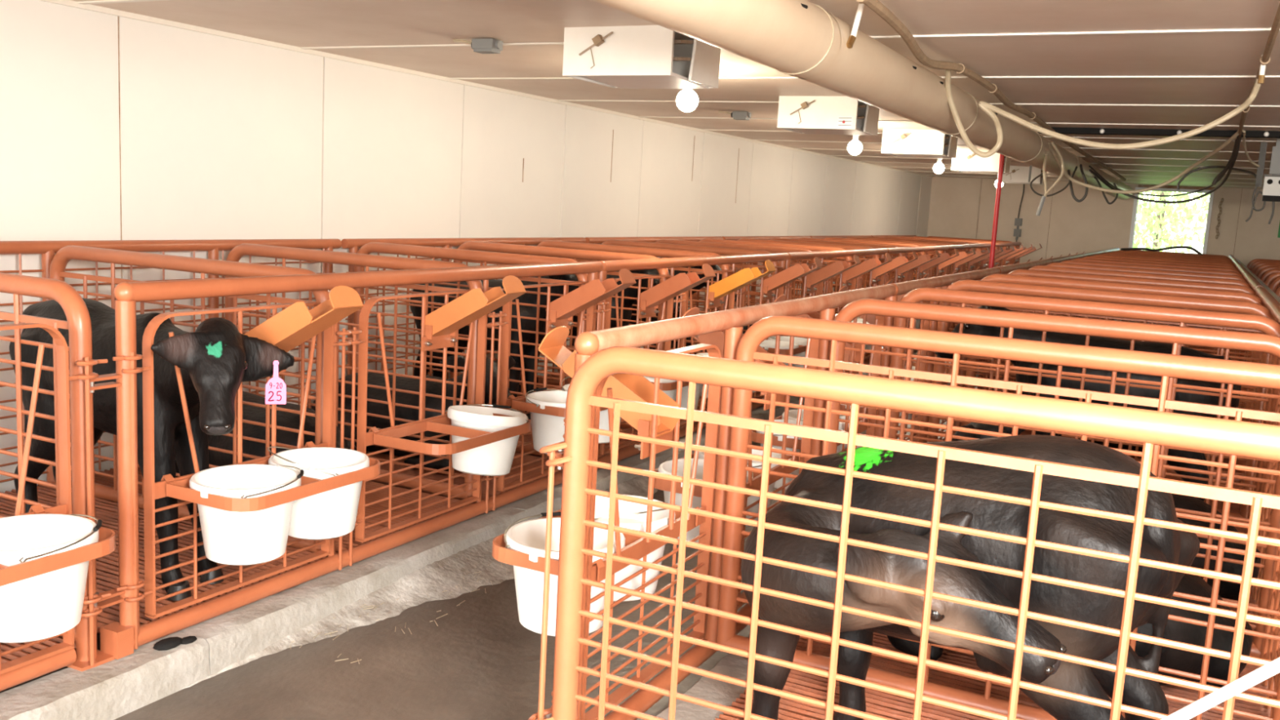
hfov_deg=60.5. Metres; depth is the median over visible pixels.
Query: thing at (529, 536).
bucket
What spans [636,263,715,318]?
holder
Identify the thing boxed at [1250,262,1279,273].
divider
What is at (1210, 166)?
lead
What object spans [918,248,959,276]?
holder
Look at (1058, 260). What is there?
frame
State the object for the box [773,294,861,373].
holder
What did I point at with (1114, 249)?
frame
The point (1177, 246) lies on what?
hose
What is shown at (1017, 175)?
inlet
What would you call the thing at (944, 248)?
frame
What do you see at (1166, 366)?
divider
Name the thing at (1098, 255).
divider
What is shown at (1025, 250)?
holder
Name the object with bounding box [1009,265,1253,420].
divider
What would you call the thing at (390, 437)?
rack
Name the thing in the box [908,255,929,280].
gate
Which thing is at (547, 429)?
bucket
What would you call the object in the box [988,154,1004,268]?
pole
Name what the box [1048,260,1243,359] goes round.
divider
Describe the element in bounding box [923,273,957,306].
holder
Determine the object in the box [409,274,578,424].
calf
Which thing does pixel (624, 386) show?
holder
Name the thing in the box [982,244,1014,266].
holder
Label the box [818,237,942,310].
divider
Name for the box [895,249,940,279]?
holder
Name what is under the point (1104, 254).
divider
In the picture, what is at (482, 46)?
junction box
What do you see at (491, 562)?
litter
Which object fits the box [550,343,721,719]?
gate
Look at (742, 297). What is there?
gate
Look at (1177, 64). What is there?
ceiling
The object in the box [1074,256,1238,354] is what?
divider
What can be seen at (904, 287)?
frame
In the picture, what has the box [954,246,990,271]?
holder
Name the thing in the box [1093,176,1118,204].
coiled cable
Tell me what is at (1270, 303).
panel
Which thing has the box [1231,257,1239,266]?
panel
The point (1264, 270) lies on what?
divider
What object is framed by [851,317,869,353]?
bucket
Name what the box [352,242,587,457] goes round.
divider
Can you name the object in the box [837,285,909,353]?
holder
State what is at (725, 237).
panel
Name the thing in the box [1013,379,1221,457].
calf
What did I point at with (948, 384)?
bucket
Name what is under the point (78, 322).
divider
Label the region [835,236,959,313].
divider
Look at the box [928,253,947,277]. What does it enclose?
gate
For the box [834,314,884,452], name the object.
gate
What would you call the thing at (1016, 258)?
holder
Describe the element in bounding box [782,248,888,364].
frame
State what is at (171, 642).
lump
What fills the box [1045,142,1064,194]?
hose
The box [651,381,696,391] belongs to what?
rack
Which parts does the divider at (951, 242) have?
tube frame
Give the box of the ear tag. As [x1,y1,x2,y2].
[265,360,286,404]
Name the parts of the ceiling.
panel, panel, panel, panel, panel, panel, panel, panel, panel, panel, panel, panel, panel, panel, panel, panel, panel, panel, panel, panel, panel, panel, panel, panel, panel, panel, panel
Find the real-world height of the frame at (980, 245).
1.018 m
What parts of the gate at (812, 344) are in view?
yoke rod, yoke rod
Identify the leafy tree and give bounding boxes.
[1133,191,1209,253]
[1134,191,1209,253]
[1182,191,1208,239]
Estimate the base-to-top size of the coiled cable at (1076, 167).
0.258 m
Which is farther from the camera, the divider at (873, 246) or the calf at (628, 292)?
the divider at (873, 246)
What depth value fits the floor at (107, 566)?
3.61 m
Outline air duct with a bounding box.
[592,0,1133,199]
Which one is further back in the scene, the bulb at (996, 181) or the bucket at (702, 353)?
the bulb at (996, 181)
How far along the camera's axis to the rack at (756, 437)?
4.14 m
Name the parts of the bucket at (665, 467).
wire handle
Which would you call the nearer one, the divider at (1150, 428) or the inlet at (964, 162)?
the divider at (1150, 428)
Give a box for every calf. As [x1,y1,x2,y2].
[8,297,293,600]
[175,391,356,477]
[311,354,518,471]
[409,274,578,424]
[518,268,679,392]
[572,265,738,352]
[649,324,752,354]
[741,435,1199,719]
[887,573,1253,687]
[934,305,1241,501]
[951,422,1261,600]
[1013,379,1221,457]
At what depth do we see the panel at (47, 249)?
4.75 m
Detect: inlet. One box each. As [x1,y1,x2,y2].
[562,25,720,88]
[777,96,879,135]
[880,128,957,158]
[951,151,1010,173]
[1001,166,1046,184]
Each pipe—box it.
[1236,259,1279,302]
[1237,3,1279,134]
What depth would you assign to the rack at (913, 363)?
6.46 m
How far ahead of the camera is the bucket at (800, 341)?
7.13 m
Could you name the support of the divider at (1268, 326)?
on the floor at (881, 641)
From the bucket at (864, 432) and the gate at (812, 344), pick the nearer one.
the gate at (812, 344)
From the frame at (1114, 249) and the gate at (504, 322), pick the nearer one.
the gate at (504, 322)
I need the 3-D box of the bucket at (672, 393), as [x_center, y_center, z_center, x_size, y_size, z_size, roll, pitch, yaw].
[0.057,0.164,5.396,0.323,0.264,0.301,8,9,28]
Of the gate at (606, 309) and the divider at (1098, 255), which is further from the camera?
the divider at (1098, 255)
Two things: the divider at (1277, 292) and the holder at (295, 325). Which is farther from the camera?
the divider at (1277, 292)
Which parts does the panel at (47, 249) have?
post, rail, post, post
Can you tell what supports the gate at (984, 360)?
attached to the frame at (904, 287)
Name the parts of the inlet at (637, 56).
lever rod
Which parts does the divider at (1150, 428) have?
hinge rod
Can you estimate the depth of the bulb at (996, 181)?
14.37 m
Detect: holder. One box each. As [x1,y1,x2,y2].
[244,285,364,372]
[420,275,526,351]
[537,326,680,459]
[546,268,636,332]
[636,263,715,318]
[682,306,786,410]
[706,259,776,308]
[760,257,823,300]
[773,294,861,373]
[803,254,861,293]
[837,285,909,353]
[840,253,892,288]
[869,251,918,284]
[885,279,953,328]
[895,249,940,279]
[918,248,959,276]
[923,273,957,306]
[937,247,976,274]
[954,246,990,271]
[968,245,1003,269]
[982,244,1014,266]
[994,244,1024,265]
[1004,244,1034,263]
[1014,243,1042,262]
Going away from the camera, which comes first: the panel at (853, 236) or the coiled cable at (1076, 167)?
the coiled cable at (1076, 167)
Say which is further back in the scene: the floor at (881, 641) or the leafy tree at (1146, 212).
the leafy tree at (1146, 212)
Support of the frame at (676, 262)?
on the concrete curb at (112, 690)
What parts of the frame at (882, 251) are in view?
post, rail, post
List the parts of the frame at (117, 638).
plate, post, post, rail, post, post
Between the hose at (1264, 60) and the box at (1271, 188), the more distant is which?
the box at (1271, 188)
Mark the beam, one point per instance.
(11, 678)
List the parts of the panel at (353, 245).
post, post, rail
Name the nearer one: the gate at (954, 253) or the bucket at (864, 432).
the bucket at (864, 432)
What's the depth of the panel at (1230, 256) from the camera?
13.97 m
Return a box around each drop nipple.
[846,4,864,48]
[1257,54,1266,84]
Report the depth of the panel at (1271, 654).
3.23 m
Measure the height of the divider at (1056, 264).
0.972 m
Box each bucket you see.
[0,513,102,643]
[189,463,303,565]
[266,446,369,539]
[444,404,528,475]
[503,511,625,636]
[524,387,567,453]
[561,376,621,443]
[594,494,675,601]
[644,376,677,401]
[656,449,753,542]
[680,382,702,409]
[695,352,708,398]
[697,448,786,526]
[755,419,803,490]
[760,337,799,366]
[767,336,807,368]
[782,408,849,453]
[841,404,867,448]
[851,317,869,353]
[851,318,871,350]
[898,377,913,419]
[909,319,920,328]
[913,352,951,385]
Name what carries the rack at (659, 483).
attached to the gate at (812, 344)
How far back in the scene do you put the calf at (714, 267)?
7.26 m
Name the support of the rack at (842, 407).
attached to the gate at (926, 323)
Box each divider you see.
[0,272,115,671]
[48,244,329,552]
[224,243,483,499]
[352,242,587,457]
[449,240,669,430]
[528,346,1279,719]
[537,240,730,408]
[601,239,778,392]
[643,239,819,348]
[692,238,852,314]
[716,315,1279,719]
[730,238,879,355]
[762,237,904,312]
[791,237,924,311]
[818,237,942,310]
[821,298,1279,658]
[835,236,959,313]
[861,236,972,286]
[879,236,985,280]
[888,287,1279,533]
[891,236,996,283]
[907,235,1007,274]
[926,280,1274,523]
[928,235,1016,276]
[960,273,1264,482]
[991,269,1255,408]
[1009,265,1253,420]
[1035,262,1248,359]
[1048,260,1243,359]
[1060,257,1240,355]
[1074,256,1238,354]
[1078,254,1235,355]
[1088,253,1235,348]
[1093,252,1233,329]
[1100,251,1231,328]
[1104,250,1231,328]
[1116,249,1228,327]
[1246,258,1279,268]
[1248,260,1279,270]
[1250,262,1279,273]
[1253,263,1279,288]
[1257,266,1279,279]
[1260,268,1279,283]
[1264,271,1279,287]
[1269,276,1279,293]
[1275,285,1279,297]
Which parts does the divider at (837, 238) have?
tube frame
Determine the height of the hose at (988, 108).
0.373 m
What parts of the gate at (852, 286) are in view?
hinge rod, gate frame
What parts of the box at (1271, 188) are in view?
cord, plate, cord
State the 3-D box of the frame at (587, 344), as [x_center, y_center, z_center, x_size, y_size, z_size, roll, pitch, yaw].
[0.415,0.319,3.503,0.072,1.018,2.666,7,9,27]
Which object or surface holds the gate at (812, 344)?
attached to the frame at (587, 344)
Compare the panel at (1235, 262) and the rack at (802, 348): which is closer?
the rack at (802, 348)
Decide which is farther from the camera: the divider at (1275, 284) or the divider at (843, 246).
the divider at (843, 246)
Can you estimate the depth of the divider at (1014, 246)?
16.71 m
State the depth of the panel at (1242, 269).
9.42 m
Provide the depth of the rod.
1.54 m
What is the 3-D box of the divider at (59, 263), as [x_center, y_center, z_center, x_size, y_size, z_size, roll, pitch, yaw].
[-1.673,0.108,4.004,1.424,0.972,0.054,7,9,27]
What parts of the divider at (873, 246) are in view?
tube frame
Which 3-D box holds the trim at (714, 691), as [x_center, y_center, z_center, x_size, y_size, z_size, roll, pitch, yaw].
[3.343,0.257,9.015,0.185,0.110,15.066,7,9,27]
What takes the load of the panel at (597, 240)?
on the trim at (98, 634)
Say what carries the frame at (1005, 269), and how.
on the trim at (714, 691)
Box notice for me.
[1277,222,1279,237]
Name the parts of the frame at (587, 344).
post, post, rail, post, post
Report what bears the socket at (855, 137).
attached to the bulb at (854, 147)
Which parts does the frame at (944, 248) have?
post, rail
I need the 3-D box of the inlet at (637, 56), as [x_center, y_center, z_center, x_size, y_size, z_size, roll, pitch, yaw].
[0.004,-1.230,4.481,0.497,0.191,0.471,7,9,27]
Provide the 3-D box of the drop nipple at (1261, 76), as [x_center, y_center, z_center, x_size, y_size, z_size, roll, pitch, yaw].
[2.350,-1.098,4.146,0.020,0.105,0.020,-4,11,-40]
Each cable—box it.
[856,0,1125,181]
[1030,166,1077,196]
[1067,164,1088,202]
[1088,138,1236,196]
[1088,144,1239,203]
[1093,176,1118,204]
[1212,131,1243,185]
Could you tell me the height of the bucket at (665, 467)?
0.264 m
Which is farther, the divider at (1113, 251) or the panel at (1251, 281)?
the divider at (1113, 251)
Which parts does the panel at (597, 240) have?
rail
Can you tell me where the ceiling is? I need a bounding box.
[71,0,1279,189]
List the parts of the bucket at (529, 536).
wire handle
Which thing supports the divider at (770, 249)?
on the floor
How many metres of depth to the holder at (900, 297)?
5.88 m
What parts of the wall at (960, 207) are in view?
wall panel, wall panel, wall panel, wall panel, wall panel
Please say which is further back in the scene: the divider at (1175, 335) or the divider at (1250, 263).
the divider at (1250, 263)
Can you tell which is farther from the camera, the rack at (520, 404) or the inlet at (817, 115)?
the inlet at (817, 115)
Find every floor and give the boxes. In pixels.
[0,484,326,649]
[0,636,75,663]
[50,466,473,556]
[114,320,1117,719]
[365,450,562,502]
[487,372,764,431]
[515,424,640,458]
[715,431,1279,719]
[1122,320,1207,328]
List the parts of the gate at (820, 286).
hinge rod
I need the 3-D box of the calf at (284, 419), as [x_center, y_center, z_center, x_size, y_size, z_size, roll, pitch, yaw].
[-1.591,0.256,4.517,1.153,0.525,0.506,8,9,30]
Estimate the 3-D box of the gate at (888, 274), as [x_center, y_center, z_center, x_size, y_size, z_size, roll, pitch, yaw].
[2.341,-0.485,10.111,0.050,0.921,0.864,7,9,27]
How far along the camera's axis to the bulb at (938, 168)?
10.94 m
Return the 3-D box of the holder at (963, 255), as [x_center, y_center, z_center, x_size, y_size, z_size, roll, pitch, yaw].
[3.324,-1.044,11.552,0.372,0.296,0.190,7,9,27]
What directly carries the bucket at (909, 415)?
hanging from the rack
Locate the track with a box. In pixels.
[1037,127,1279,137]
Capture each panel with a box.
[0,239,341,482]
[341,237,586,379]
[585,236,723,347]
[718,235,810,311]
[805,235,871,295]
[866,235,916,287]
[1227,263,1248,330]
[1228,254,1235,260]
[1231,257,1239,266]
[1232,271,1262,359]
[1236,285,1279,533]
[1252,357,1279,717]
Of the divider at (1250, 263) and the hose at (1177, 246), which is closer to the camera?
the divider at (1250, 263)
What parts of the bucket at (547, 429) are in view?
wire handle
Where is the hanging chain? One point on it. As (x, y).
(1221, 202)
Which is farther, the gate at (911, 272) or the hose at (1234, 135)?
the gate at (911, 272)
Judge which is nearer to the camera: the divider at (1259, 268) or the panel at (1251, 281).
the panel at (1251, 281)
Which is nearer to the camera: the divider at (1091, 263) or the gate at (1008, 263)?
the divider at (1091, 263)
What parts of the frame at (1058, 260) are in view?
rail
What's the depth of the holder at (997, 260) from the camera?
14.54 m
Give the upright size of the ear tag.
0.126 m
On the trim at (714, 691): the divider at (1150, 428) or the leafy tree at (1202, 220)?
the divider at (1150, 428)
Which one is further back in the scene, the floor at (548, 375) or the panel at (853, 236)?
the panel at (853, 236)
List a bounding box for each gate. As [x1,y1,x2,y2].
[0,322,111,675]
[112,301,351,648]
[341,289,499,565]
[491,280,604,510]
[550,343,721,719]
[596,275,683,471]
[677,270,741,426]
[737,334,819,609]
[738,266,789,398]
[784,262,826,336]
[825,260,858,313]
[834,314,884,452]
[857,257,886,359]
[885,256,909,284]
[896,300,930,442]
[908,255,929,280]
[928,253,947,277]
[937,304,961,440]
[946,252,963,327]
[962,251,977,272]
[973,358,986,389]
[976,250,989,280]
[993,248,1000,267]
[998,361,1005,391]
[1000,248,1010,266]
[1010,248,1019,264]
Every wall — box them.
[0,0,933,493]
[926,176,1279,320]
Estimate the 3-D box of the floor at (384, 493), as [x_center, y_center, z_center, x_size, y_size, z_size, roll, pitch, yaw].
[-1.546,0.610,4.484,1.520,0.152,0.851,7,9,27]
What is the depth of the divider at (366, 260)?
4.62 m
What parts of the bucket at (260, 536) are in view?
wire handle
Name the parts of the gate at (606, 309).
hinge rod, yoke rod, yoke rod, hinge rod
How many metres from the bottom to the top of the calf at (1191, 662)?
0.525 m
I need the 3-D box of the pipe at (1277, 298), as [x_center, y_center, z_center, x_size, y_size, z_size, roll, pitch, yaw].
[4.860,-0.636,8.730,0.123,0.034,14.000,7,9,27]
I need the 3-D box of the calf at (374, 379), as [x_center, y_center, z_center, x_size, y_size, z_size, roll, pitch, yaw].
[-1.045,0.201,5.102,1.152,0.525,0.506,6,9,21]
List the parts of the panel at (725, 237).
post, rail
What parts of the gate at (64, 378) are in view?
yoke rod, gate frame, hinge rod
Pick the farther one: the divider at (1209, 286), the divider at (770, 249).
the divider at (770, 249)
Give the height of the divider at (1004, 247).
0.972 m
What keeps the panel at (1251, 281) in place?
on the trim
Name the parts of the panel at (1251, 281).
rail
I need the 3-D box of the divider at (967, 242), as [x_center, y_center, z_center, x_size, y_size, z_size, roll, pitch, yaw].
[3.828,-1.115,14.597,1.424,0.972,0.054,7,9,27]
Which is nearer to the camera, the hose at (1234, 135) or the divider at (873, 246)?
the hose at (1234, 135)
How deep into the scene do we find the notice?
15.90 m
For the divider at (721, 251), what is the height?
0.972 m
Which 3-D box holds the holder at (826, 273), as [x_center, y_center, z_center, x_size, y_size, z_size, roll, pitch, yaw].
[1.359,-0.608,7.768,0.372,0.296,0.190,7,9,27]
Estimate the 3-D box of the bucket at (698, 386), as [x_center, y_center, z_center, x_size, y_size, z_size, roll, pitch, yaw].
[0.189,0.145,5.652,0.302,0.243,0.302,-2,10,-32]
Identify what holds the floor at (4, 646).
on the trim at (98, 634)
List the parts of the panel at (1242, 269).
rail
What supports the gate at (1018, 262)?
attached to the frame at (1017, 244)
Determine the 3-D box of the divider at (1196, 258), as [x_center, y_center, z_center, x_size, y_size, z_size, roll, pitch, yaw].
[5.984,-0.709,12.592,1.424,0.972,0.054,7,9,27]
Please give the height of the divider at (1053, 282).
0.972 m
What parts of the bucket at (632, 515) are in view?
wire handle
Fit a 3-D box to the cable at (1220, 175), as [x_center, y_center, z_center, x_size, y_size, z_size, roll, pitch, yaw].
[4.107,-1.396,7.630,0.089,0.324,1.129,6,9,20]
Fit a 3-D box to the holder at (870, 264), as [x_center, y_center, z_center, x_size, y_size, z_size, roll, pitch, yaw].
[1.752,-0.695,8.525,0.372,0.296,0.190,7,9,27]
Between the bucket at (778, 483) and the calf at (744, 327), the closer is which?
the bucket at (778, 483)
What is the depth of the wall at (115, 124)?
5.75 m
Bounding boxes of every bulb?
[675,88,697,111]
[847,134,862,155]
[933,158,944,173]
[994,179,1003,187]
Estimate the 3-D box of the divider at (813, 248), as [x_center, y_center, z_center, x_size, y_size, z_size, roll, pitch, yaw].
[1.077,-0.503,9.300,1.424,0.972,0.054,7,9,27]
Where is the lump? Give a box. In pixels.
[153,635,196,650]
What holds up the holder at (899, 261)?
attached to the gate at (882, 278)
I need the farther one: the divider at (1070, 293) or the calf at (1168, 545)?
the divider at (1070, 293)
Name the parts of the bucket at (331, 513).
wire handle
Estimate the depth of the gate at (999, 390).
7.68 m
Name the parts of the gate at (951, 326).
yoke rod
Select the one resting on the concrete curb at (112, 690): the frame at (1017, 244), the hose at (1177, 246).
the frame at (1017, 244)
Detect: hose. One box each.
[945,70,1261,157]
[1035,153,1048,215]
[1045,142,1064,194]
[1048,129,1243,194]
[1120,245,1203,255]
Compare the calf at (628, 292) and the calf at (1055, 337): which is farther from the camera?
the calf at (628, 292)
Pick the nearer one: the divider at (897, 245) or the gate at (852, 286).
the gate at (852, 286)
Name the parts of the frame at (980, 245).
rail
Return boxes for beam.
[0,648,76,691]
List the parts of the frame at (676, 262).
post, post, rail, post, post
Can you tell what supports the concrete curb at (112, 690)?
on the floor at (479, 662)
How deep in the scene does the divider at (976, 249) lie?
15.27 m
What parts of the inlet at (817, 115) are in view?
lever rod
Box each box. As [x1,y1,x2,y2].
[453,38,502,53]
[718,111,751,119]
[1245,139,1279,224]
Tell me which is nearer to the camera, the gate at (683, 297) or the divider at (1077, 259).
the gate at (683, 297)
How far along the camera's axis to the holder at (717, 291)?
6.23 m
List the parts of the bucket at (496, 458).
wire handle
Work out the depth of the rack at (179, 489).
3.06 m
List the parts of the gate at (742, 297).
hinge rod, yoke rod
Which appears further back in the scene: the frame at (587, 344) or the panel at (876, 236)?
the panel at (876, 236)
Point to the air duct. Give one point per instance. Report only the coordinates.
(801, 39)
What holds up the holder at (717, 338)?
attached to the gate at (812, 344)
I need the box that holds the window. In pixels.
[1128,186,1213,253]
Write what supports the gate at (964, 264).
attached to the frame at (980, 245)
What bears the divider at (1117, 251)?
on the floor at (1122, 320)
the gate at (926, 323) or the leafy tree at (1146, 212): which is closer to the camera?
the gate at (926, 323)
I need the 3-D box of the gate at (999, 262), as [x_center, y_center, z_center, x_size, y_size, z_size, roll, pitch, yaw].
[4.698,-1.009,14.650,0.050,0.921,0.864,7,9,27]
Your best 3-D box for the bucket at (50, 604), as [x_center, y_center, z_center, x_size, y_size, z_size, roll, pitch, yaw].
[-1.420,0.503,2.554,0.302,0.243,0.302,5,8,11]
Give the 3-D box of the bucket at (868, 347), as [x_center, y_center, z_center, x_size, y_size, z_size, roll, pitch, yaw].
[1.764,-0.205,8.682,0.302,0.243,0.302,10,11,40]
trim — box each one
[0,484,401,693]
[656,320,1116,719]
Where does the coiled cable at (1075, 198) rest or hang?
hanging from the air duct
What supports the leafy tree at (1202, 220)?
on the ground
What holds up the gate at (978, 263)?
attached to the frame at (980, 245)
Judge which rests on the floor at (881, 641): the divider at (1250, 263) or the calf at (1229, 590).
the calf at (1229, 590)
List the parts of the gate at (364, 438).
hinge rod, yoke rod, yoke rod, hinge rod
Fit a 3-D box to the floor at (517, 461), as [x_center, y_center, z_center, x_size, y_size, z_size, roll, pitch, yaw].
[-1.153,0.523,5.240,1.520,0.153,0.851,7,9,27]
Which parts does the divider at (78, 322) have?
foot plate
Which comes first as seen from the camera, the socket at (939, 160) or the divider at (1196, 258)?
the socket at (939, 160)
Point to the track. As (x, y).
(1122, 131)
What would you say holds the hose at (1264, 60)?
attached to the ceiling
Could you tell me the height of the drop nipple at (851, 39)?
0.149 m
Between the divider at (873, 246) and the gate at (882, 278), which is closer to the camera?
the gate at (882, 278)
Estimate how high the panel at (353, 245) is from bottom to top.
1.120 m
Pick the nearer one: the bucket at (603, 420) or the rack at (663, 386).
the bucket at (603, 420)
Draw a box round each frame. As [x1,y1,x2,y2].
[82,261,603,659]
[536,284,897,719]
[582,252,789,469]
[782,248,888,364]
[877,266,999,442]
[883,244,949,299]
[946,243,991,332]
[989,241,1021,266]
[995,258,1052,391]
[1050,253,1084,317]
[1082,250,1104,257]
[1102,248,1119,253]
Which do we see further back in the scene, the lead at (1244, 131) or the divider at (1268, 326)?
the lead at (1244, 131)
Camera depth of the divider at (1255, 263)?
12.84 m
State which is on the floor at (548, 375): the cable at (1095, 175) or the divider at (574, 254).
the divider at (574, 254)
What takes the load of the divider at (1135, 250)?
on the floor at (1122, 320)
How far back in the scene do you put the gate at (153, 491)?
3.13 m
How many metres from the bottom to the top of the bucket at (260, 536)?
0.243 m
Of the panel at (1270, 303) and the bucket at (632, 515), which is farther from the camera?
the panel at (1270, 303)
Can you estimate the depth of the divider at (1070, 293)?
4.91 m
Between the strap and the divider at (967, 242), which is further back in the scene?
the divider at (967, 242)
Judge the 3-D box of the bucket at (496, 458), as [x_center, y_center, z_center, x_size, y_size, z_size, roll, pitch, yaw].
[-0.580,0.302,4.163,0.303,0.256,0.302,-2,10,-33]
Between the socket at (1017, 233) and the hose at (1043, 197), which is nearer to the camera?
the hose at (1043, 197)
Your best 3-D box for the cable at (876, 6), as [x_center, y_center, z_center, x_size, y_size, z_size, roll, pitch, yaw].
[3.328,-1.686,8.498,0.130,0.071,13.201,7,9,27]
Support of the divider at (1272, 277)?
on the trim
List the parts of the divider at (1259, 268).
tube frame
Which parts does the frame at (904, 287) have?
post, rail, post, post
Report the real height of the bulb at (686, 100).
0.216 m
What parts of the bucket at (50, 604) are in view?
wire handle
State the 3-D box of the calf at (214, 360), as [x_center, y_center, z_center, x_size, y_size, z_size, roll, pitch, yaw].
[-1.566,0.256,3.376,1.238,0.861,0.423,9,10,33]
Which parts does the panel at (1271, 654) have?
post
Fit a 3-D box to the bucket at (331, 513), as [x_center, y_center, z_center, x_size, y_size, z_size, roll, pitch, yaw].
[-0.990,0.396,3.383,0.301,0.264,0.323,-2,10,-32]
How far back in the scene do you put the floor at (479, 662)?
3.26 m
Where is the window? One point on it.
(1211, 195)
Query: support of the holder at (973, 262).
attached to the gate at (964, 264)
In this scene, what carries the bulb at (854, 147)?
attached to the ceiling
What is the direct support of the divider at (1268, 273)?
on the trim
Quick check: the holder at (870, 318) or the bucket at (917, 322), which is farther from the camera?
the bucket at (917, 322)
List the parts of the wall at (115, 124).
wall panel, wall panel, wall panel, wall panel, wall panel, wall panel, wall panel, wall panel, wall panel, wall panel, wall panel, wall panel, wall panel, wall panel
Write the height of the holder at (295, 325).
0.296 m
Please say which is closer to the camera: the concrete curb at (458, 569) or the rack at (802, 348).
the concrete curb at (458, 569)
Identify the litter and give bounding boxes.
[291,562,506,662]
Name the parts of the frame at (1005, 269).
rail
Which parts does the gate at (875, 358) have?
yoke rod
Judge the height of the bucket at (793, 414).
0.264 m
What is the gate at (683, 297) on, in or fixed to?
attached to the frame at (676, 262)
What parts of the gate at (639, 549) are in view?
yoke rod, yoke rod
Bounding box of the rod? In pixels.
[1160,657,1279,719]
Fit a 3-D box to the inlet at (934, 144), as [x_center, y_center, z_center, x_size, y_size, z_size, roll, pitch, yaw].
[2.229,-1.725,8.768,0.497,0.191,0.471,7,9,27]
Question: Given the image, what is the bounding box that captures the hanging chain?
[1215,197,1223,239]
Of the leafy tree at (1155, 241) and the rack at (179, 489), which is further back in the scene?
the leafy tree at (1155, 241)
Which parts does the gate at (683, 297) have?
hinge rod, yoke rod, yoke rod, hinge rod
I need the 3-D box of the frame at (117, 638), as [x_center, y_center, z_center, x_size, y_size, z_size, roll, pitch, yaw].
[-0.832,0.174,4.036,0.072,1.018,2.666,7,9,27]
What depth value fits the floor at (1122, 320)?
14.83 m
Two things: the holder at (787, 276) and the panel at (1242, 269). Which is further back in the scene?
the panel at (1242, 269)
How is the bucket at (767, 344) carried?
hanging from the rack at (802, 348)
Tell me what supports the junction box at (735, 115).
attached to the ceiling
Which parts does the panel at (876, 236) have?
rail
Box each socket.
[852,134,858,140]
[937,158,942,162]
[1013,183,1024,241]
[1013,228,1021,236]
[1014,217,1022,226]
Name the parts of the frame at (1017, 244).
rail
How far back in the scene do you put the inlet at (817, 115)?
6.54 m
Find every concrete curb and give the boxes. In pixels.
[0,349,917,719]
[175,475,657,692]
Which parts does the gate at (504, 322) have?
hinge rod, yoke rod, yoke rod, hinge rod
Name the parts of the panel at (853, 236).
rail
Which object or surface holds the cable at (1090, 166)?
hanging from the ceiling
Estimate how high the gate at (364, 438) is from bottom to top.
0.921 m
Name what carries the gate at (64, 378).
attached to the frame at (117, 638)
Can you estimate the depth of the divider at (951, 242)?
13.70 m
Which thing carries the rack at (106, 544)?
attached to the gate at (64, 378)
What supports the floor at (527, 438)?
on the trim at (98, 634)
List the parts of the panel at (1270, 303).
post, rail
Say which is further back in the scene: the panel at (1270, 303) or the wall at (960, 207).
the wall at (960, 207)
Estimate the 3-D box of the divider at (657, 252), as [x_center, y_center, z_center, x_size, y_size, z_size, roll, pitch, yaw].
[-0.101,-0.241,7.030,1.424,0.972,0.054,7,9,27]
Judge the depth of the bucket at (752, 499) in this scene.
3.68 m
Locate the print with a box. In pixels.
[838,117,851,125]
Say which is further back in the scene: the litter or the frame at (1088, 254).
the frame at (1088, 254)
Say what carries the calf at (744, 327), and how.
on the floor
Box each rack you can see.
[0,504,115,586]
[160,441,380,511]
[368,413,530,454]
[492,506,701,582]
[506,388,608,417]
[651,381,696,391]
[653,452,802,497]
[751,415,870,449]
[763,335,806,355]
[840,404,868,413]
[911,359,982,373]
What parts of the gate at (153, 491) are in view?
hinge rod, yoke rod, yoke rod, hinge rod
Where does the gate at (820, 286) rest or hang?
attached to the frame at (882, 251)
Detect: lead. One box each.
[1177,165,1256,189]
[1242,130,1259,167]
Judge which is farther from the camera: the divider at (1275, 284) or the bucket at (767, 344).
the divider at (1275, 284)
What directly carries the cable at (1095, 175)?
hanging from the ceiling
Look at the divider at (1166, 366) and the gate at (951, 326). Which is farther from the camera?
the gate at (951, 326)
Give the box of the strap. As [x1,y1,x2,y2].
[1028,165,1031,182]
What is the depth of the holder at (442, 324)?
3.96 m
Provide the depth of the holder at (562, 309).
4.72 m
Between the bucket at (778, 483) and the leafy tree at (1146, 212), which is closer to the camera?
the bucket at (778, 483)
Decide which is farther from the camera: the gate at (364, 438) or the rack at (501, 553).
the gate at (364, 438)
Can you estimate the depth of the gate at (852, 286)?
8.55 m

